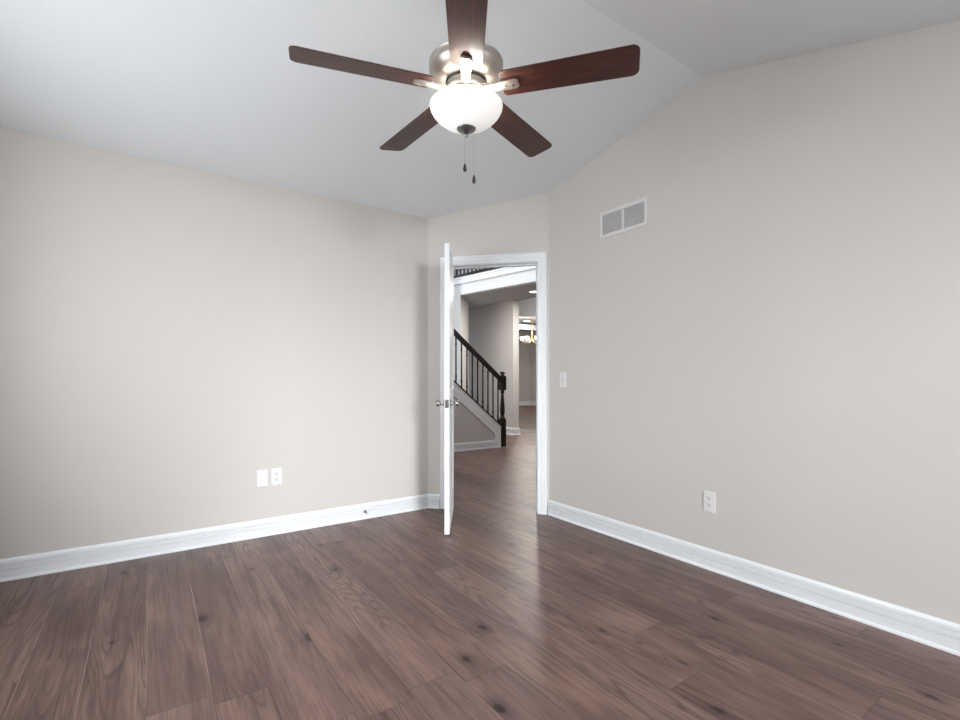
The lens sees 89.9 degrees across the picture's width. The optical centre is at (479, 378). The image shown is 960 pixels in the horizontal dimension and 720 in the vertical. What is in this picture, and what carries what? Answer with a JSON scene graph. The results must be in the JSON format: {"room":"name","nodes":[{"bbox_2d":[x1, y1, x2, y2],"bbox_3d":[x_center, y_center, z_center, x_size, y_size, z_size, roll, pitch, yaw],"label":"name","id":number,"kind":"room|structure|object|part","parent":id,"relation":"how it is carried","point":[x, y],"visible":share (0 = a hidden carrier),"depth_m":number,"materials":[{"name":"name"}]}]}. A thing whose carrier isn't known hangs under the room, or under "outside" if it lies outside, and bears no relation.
{"room":"empty bedroom","nodes":[
{"label":"empty bedroom","id":0,"kind":"room"},
{"bbox_2d":[0,128,427,558],"bbox_3d":[-1.661,-0.129,3.312,2.979,2.451,0.120,0,0,-35],"label":"wall","id":1,"kind":"structure","parent":0,"point":[171,335],"depth_m":3.10,"materials":[{"name":"grey paint"}]},
{"bbox_2d":[0,494,427,581],"bbox_3d":[-1.633,1.038,3.245,2.909,0.118,0.023,0,0,-35],"label":"baseboard","id":2,"kind":"structure","parent":1,"relation":"attached to","point":[14,568],"depth_m":3.08,"materials":[{"name":"white wood"}]},
{"bbox_2d":[257,469,267,486],"bbox_3d":[-1.511,0.694,3.339,0.072,0.120,0.006,0,0,-35],"label":"blank plate","id":3,"kind":"object","parent":1,"relation":"attached to","point":[262,475],"visible":1,"depth_m":3.34,"materials":[{"name":"white plastic"}]},
{"bbox_2d":[271,467,281,484],"bbox_3d":[-1.433,0.693,3.392,0.072,0.120,0.007,0,0,-35],"label":"wall outlet","id":4,"kind":"object","parent":1,"relation":"attached to","point":[276,473],"visible":1,"depth_m":3.39,"materials":[{"name":"white plastic"}]},
{"bbox_2d":[454,284,467,390],"bbox_3d":[-1.048,-0.298,9.910,0.744,2.790,2.725,0,0,-45],"label":"wall pier","id":5,"kind":"object","parent":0,"point":[460,304],"visible":0.21,"depth_m":8.79,"materials":[{"name":"white paint"}]},
{"bbox_2d":[454,397,493,443],"bbox_3d":[-0.552,0.100,7.112,2.055,1.994,0.090,0,0,-35],"label":"wall","id":6,"kind":"structure","parent":0,"point":[467,427],"depth_m":7.31,"materials":[{"name":"grey paint"}]},
{"bbox_2d":[454,382,500,446],"bbox_3d":[-0.551,0.095,7.111,2.057,2.004,0.140,0,0,-35],"label":"trim","id":7,"kind":"structure","parent":6,"relation":"attached to","point":[468,402],"depth_m":7.41,"materials":[{"name":"white wood"}]},
{"bbox_2d":[454,329,505,446],"bbox_3d":[-0.500,-0.317,7.147,2.181,2.828,0.154,0,0,-35],"label":"stair railing","id":8,"kind":"object","parent":7,"relation":"on","point":[501,379],"visible":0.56,"depth_m":7.55,"materials":[{"name":"black wood"}]},
{"bbox_3d":[-0.537,-0.838,7.122,2.091,1.787,0.060,0,0,-35],"label":"handrail","id":9,"kind":"part","parent":8,"relation":"part of","materials":[{"name":"black wood"}]},
{"bbox_3d":[-0.537,-0.069,7.122,2.091,1.728,0.154,0,0,-35],"label":"shoe rail","id":10,"kind":"part","parent":8,"relation":"part of","materials":[{"name":"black wood"}]},
{"bbox_3d":[0.360,0.494,7.739,0.092,1.205,0.092,0,0,-35],"label":"newel post","id":11,"kind":"part","parent":8,"relation":"part of","materials":[{"name":"black wood"}]},
{"bbox_2d":[454,440,500,451],"bbox_3d":[-0.519,1.038,7.064,2.055,0.118,0.023,0,0,-35],"label":"baseboard","id":12,"kind":"structure","parent":6,"relation":"attached to","point":[468,446],"depth_m":7.37,"materials":[{"name":"white wood"}]},
{"bbox_2d":[0,405,959,719],"bbox_3d":[1.840,1.157,10.025,16.600,0.120,18.570,0,0,-35],"label":"floor","id":13,"kind":"structure","parent":0,"point":[517,612],"depth_m":2.04,"materials":[{"name":"brown wood"}]},
{"bbox_2d":[0,0,959,217],"bbox_3d":[0.219,-1.595,1.159,3.875,0.554,5.800,0,0,-35],"label":"ceiling","id":14,"kind":"structure","parent":0,"point":[214,86],"depth_m":2.47,"materials":[{"name":"white paint"}]},
{"bbox_2d":[289,0,639,183],"bbox_3d":[-0.085,-1.270,1.967,1.289,0.966,1.250,0,1,-35],"label":"ceiling fan","id":15,"kind":"object","parent":14,"relation":"hanging from","point":[467,71],"visible":1,"depth_m":1.84,"materials":[{"name":"brown wood"}]},
{"bbox_3d":[-0.437,-1.161,1.804,0.520,0.006,0.138,0,13,-20],"label":"blade","id":16,"kind":"part","parent":15,"relation":"part of","materials":[{"name":"brown wood"}]},
{"bbox_3d":[-0.303,-1.167,2.260,0.138,0.006,0.520,-15,10,-36],"label":"blade","id":17,"kind":"part","parent":15,"relation":"part of","materials":[{"name":"brown wood"}]},
{"bbox_3d":[-0.055,-1.054,1.941,0.294,0.099,0.294,0,1,-35],"label":"lamp shade","id":18,"kind":"part","parent":15,"relation":"part of","materials":[{"name":"white glass"}]},
{"bbox_3d":[-0.043,-1.158,1.535,0.138,0.006,0.520,12,0,-2],"label":"blade","id":19,"kind":"part","parent":15,"relation":"part of","materials":[{"name":"brown wood"}]},
{"bbox_3d":[0.173,-1.167,2.275,0.138,0.006,0.520,-14,-7,34],"label":"blade","id":20,"kind":"part","parent":15,"relation":"part of","materials":[{"name":"brown wood"}]},
{"bbox_3d":[0.333,-1.162,1.826,0.520,0.006,0.138,0,-11,16],"label":"blade","id":21,"kind":"part","parent":15,"relation":"part of","materials":[{"name":"brown wood"}]},
{"bbox_2d":[428,192,548,513],"bbox_3d":[0.067,-0.200,4.036,1.118,2.594,0.121,0,0,12],"label":"wall","id":22,"kind":"structure","parent":0,"point":[521,225],"depth_m":4.00,"materials":[{"name":"grey paint"}]},
{"bbox_2d":[428,494,439,508],"bbox_3d":[-0.392,1.038,4.057,0.106,0.118,0.023,0,0,12],"label":"baseboard","id":23,"kind":"structure","parent":22,"relation":"attached to","point":[433,499],"depth_m":4.05,"materials":[{"name":"white wood"}]},
{"bbox_2d":[435,243,458,534],"bbox_3d":[-0.233,0.075,3.686,0.169,2.023,0.721,0,0,-1],"label":"door","id":24,"kind":"structure","parent":22,"relation":"in","point":[448,403],"depth_m":3.33,"materials":[{"name":"white wood"}]},
{"bbox_3d":[-0.281,0.178,3.395,0.067,0.064,0.064,0,0,-1],"label":"knob","id":25,"kind":"part","parent":24,"relation":"part of","materials":[{"name":"silver metal"}]},
{"bbox_3d":[-0.229,0.178,3.330,0.025,0.058,0.008,0,0,-1],"label":"latch plate","id":26,"kind":"part","parent":24,"relation":"part of","materials":[{"name":"silver metal"}]},
{"bbox_3d":[-0.179,0.178,3.396,0.067,0.064,0.064,0,0,-1],"label":"knob","id":27,"kind":"part","parent":24,"relation":"part of","materials":[{"name":"silver metal"}]},
{"bbox_2d":[440,252,546,514],"bbox_3d":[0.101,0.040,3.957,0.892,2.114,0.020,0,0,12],"label":"trim","id":28,"kind":"structure","parent":22,"relation":"attached to","point":[540,258],"depth_m":3.88,"materials":[{"name":"white wood"}]},
{"bbox_2d":[468,300,518,427],"bbox_3d":[-1.466,-0.203,12.448,0.140,2.600,7.630,0,0,-35],"label":"wall","id":29,"kind":"structure","parent":0,"point":[493,330],"depth_m":9.71,"materials":[{"name":"grey paint"}]},
{"bbox_2d":[506,427,520,434],"bbox_3d":[-0.352,1.029,10.829,0.200,0.136,3.760,0,0,-35],"label":"baseboard","id":30,"kind":"structure","parent":29,"relation":"attached to","point":[510,431],"depth_m":9.30,"materials":[{"name":"white wood"}]},
{"bbox_2d":[458,268,535,331],"bbox_3d":[2.854,-2.163,12.362,6.880,0.620,12.870,0,0,-35],"label":"ceiling","id":31,"kind":"structure","parent":0,"point":[532,321],"depth_m":15.89,"materials":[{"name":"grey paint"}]},
{"bbox_2d":[520,333,535,342],"bbox_3d":[1.568,-1.479,14.500,0.705,0.849,0.717,0,0,-35],"label":"chandelier","id":32,"kind":"object","parent":31,"relation":"hanging from","point":[526,337],"visible":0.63,"depth_m":14.47,"materials":[{"name":"white glass"}]},
{"bbox_2d":[462,283,535,309],"bbox_3d":[0.493,-1.598,8.473,1.419,0.190,7.600,0,0,-35],"label":"ceiling","id":33,"kind":"structure","parent":0,"point":[518,293],"depth_m":8.86,"materials":[{"name":"grey paint"}]},
{"bbox_2d":[454,266,535,295],"bbox_3d":[0.721,-1.658,7.662,0.185,0.310,5.758,0,0,-45],"label":"trim","id":34,"kind":"structure","parent":33,"relation":"attached to","point":[505,277],"depth_m":8.03,"materials":[{"name":"white wood"}]},
{"bbox_2d":[454,267,502,277],"bbox_3d":[0.687,-2.293,7.628,0.080,0.960,5.758,0,0,-45],"label":"gallery railing","id":35,"kind":"object","parent":34,"relation":"on","point":[483,269],"visible":0.04,"depth_m":8.44,"materials":[{"name":"black wood"}]},
{"bbox_2d":[519,332,535,401],"bbox_3d":[1.258,-0.628,14.778,6.770,3.450,7.120,0,0,-35],"label":"wall","id":36,"kind":"structure","parent":0,"point":[527,351],"depth_m":19.30,"materials":[{"name":"grey paint"}]},
{"bbox_2d":[519,297,535,317],"bbox_3d":[2.257,-1.978,13.220,6.650,0.750,0.220,0,0,-35],"label":"wall","id":37,"kind":"structure","parent":36,"relation":"attached to","point":[527,307],"depth_m":12.39,"materials":[{"name":"grey paint"}]},
{"bbox_2d":[519,323,535,330],"bbox_3d":[0.440,-1.788,15.860,6.650,0.230,0.170,0,0,-35],"label":"trim","id":38,"kind":"structure","parent":36,"relation":"attached to","point":[523,326],"depth_m":16.58,"materials":[{"name":"white wood"}]},
{"bbox_2d":[519,401,535,405],"bbox_3d":[0.931,1.017,15.148,6.650,0.159,5.900,0,0,-35],"label":"baseboard","id":39,"kind":"structure","parent":36,"relation":"attached to","point":[523,403],"depth_m":19.29,"materials":[{"name":"white wood"}]},
{"bbox_2d":[549,20,959,623],"bbox_3d":[1.974,-0.328,1.921,0.120,2.849,4.826,0,0,-35],"label":"wall","id":40,"kind":"structure","parent":0,"point":[779,337],"depth_m":2.45,"materials":[{"name":"grey paint"}]},
{"bbox_2d":[560,372,565,386],"bbox_3d":[0.640,0.013,3.736,0.018,0.118,0.071,0,0,-35],"label":"light switch","id":41,"kind":"object","parent":40,"relation":"attached to","point":[562,374],"visible":1,"depth_m":3.73,"materials":[{"name":"white plastic"}]},
{"bbox_2d":[600,196,647,238],"bbox_3d":[0.970,-1.081,3.266,0.009,0.188,0.394,0,0,-35],"label":"air vent","id":42,"kind":"object","parent":40,"relation":"in","point":[632,215],"visible":1,"depth_m":3.25,"materials":[{"name":"white metal"}]},
{"bbox_3d":[0.918,-1.081,3.341,0.006,0.139,0.167,0,0,-35],"label":"louvre panel","id":43,"kind":"part","parent":42,"relation":"part of","materials":[{"name":"white metal"}]},
{"bbox_3d":[1.022,-1.081,3.191,0.006,0.139,0.167,0,0,-35],"label":"louvre panel","id":44,"kind":"part","parent":42,"relation":"part of","materials":[{"name":"white metal"}]},
{"bbox_2d":[703,490,714,512],"bbox_3d":[1.317,0.709,2.763,0.007,0.118,0.070,0,0,-35],"label":"wall outlet","id":45,"kind":"object","parent":40,"relation":"attached to","point":[708,497],"visible":1,"depth_m":2.76,"materials":[{"name":"white plastic"}]},
{"bbox_2d":[548,500,959,655],"bbox_3d":[1.909,1.038,1.888,0.023,0.118,4.806,0,0,-35],"label":"baseboard","id":46,"kind":"structure","parent":40,"relation":"attached to","point":[941,634],"depth_m":2.42,"materials":[{"name":"white wood"}]}
]}

